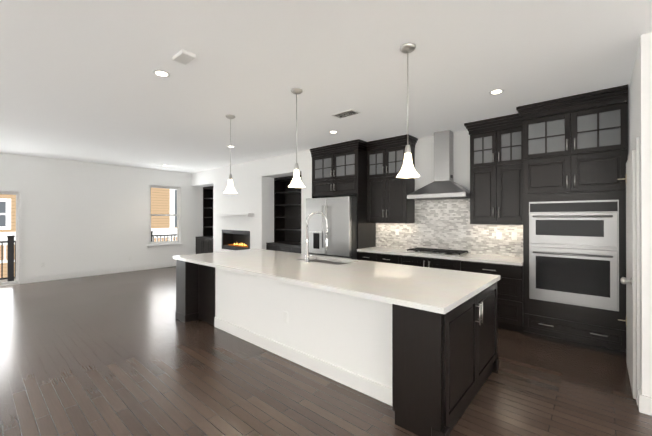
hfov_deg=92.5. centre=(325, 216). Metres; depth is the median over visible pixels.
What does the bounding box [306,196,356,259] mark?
fridge
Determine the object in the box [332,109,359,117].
ceiling vent
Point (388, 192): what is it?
upper cabinet
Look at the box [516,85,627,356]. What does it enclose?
tall cabinet
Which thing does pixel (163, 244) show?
window
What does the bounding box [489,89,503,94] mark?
recessed light
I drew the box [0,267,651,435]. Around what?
floor
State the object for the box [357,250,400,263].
base cabinet
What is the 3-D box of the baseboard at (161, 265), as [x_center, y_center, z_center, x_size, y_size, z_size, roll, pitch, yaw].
[-5.521,1.446,8.428,0.016,0.130,3.835,0,0,41]
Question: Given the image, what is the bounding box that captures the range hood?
[407,130,469,199]
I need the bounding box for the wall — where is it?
[0,32,651,397]
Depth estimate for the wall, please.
7.57 m
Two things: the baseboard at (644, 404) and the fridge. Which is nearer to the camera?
the baseboard at (644, 404)
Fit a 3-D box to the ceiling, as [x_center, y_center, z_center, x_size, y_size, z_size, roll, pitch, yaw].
[-1.792,-1.447,2.767,13.400,0.120,9.250,0,0,41]
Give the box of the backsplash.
[376,198,522,256]
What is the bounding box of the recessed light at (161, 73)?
[153,70,170,76]
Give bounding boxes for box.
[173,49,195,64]
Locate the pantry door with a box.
[618,137,639,404]
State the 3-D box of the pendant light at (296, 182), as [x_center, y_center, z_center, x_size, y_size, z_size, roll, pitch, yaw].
[-0.323,-0.853,3.425,0.188,1.061,0.188,0,0,41]
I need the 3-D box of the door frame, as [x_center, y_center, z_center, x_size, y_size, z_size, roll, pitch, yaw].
[-7.247,0.455,6.551,0.138,2.100,1.260,0,0,41]
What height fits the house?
12.300 m
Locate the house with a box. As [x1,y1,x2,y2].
[0,188,176,277]
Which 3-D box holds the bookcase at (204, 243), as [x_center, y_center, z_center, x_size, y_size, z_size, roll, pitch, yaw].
[-3.477,0.282,9.753,1.342,2.466,0.586,0,0,41]
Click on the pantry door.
(631, 280)
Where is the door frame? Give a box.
[0,189,22,285]
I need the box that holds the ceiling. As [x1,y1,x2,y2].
[0,0,651,172]
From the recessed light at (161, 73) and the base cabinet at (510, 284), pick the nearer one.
the recessed light at (161, 73)
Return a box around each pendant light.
[224,115,236,193]
[288,88,304,187]
[396,43,419,177]
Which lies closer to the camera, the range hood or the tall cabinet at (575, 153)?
the tall cabinet at (575, 153)
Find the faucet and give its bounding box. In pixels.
[305,212,328,262]
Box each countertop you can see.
[173,249,499,315]
[361,246,522,265]
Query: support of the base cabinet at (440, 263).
on the floor
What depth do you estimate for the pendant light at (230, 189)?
4.27 m
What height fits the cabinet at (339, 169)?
2.878 m
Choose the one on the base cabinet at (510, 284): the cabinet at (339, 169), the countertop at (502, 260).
the countertop at (502, 260)
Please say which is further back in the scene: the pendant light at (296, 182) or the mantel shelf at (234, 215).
the mantel shelf at (234, 215)
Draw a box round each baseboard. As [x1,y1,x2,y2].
[23,262,175,283]
[638,391,651,415]
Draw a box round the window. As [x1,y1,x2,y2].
[147,184,182,248]
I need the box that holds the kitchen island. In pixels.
[175,260,498,435]
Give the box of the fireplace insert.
[222,230,249,249]
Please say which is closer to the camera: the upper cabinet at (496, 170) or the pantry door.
the pantry door
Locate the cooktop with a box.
[403,247,469,256]
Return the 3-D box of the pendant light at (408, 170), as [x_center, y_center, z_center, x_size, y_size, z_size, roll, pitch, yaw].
[0.670,-0.856,2.555,0.188,1.061,0.188,0,0,41]
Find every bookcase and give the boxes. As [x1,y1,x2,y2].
[195,186,212,253]
[266,175,300,252]
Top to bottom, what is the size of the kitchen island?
0.874 m
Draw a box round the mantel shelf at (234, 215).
[214,213,253,216]
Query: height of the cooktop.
0.046 m
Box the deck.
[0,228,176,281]
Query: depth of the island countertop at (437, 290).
3.01 m
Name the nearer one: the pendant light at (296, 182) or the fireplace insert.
the pendant light at (296, 182)
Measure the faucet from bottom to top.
0.646 m
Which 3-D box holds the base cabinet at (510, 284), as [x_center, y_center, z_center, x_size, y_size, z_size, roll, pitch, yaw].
[2.377,1.062,4.436,0.816,0.873,0.608,0,0,41]
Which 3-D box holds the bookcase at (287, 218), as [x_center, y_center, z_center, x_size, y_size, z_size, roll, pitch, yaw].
[-0.756,0.274,7.369,1.357,2.466,0.586,0,0,41]
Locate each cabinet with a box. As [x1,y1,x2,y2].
[310,139,375,259]
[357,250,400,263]
[365,134,417,222]
[401,254,460,270]
[461,262,522,332]
[464,113,522,224]
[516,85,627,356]

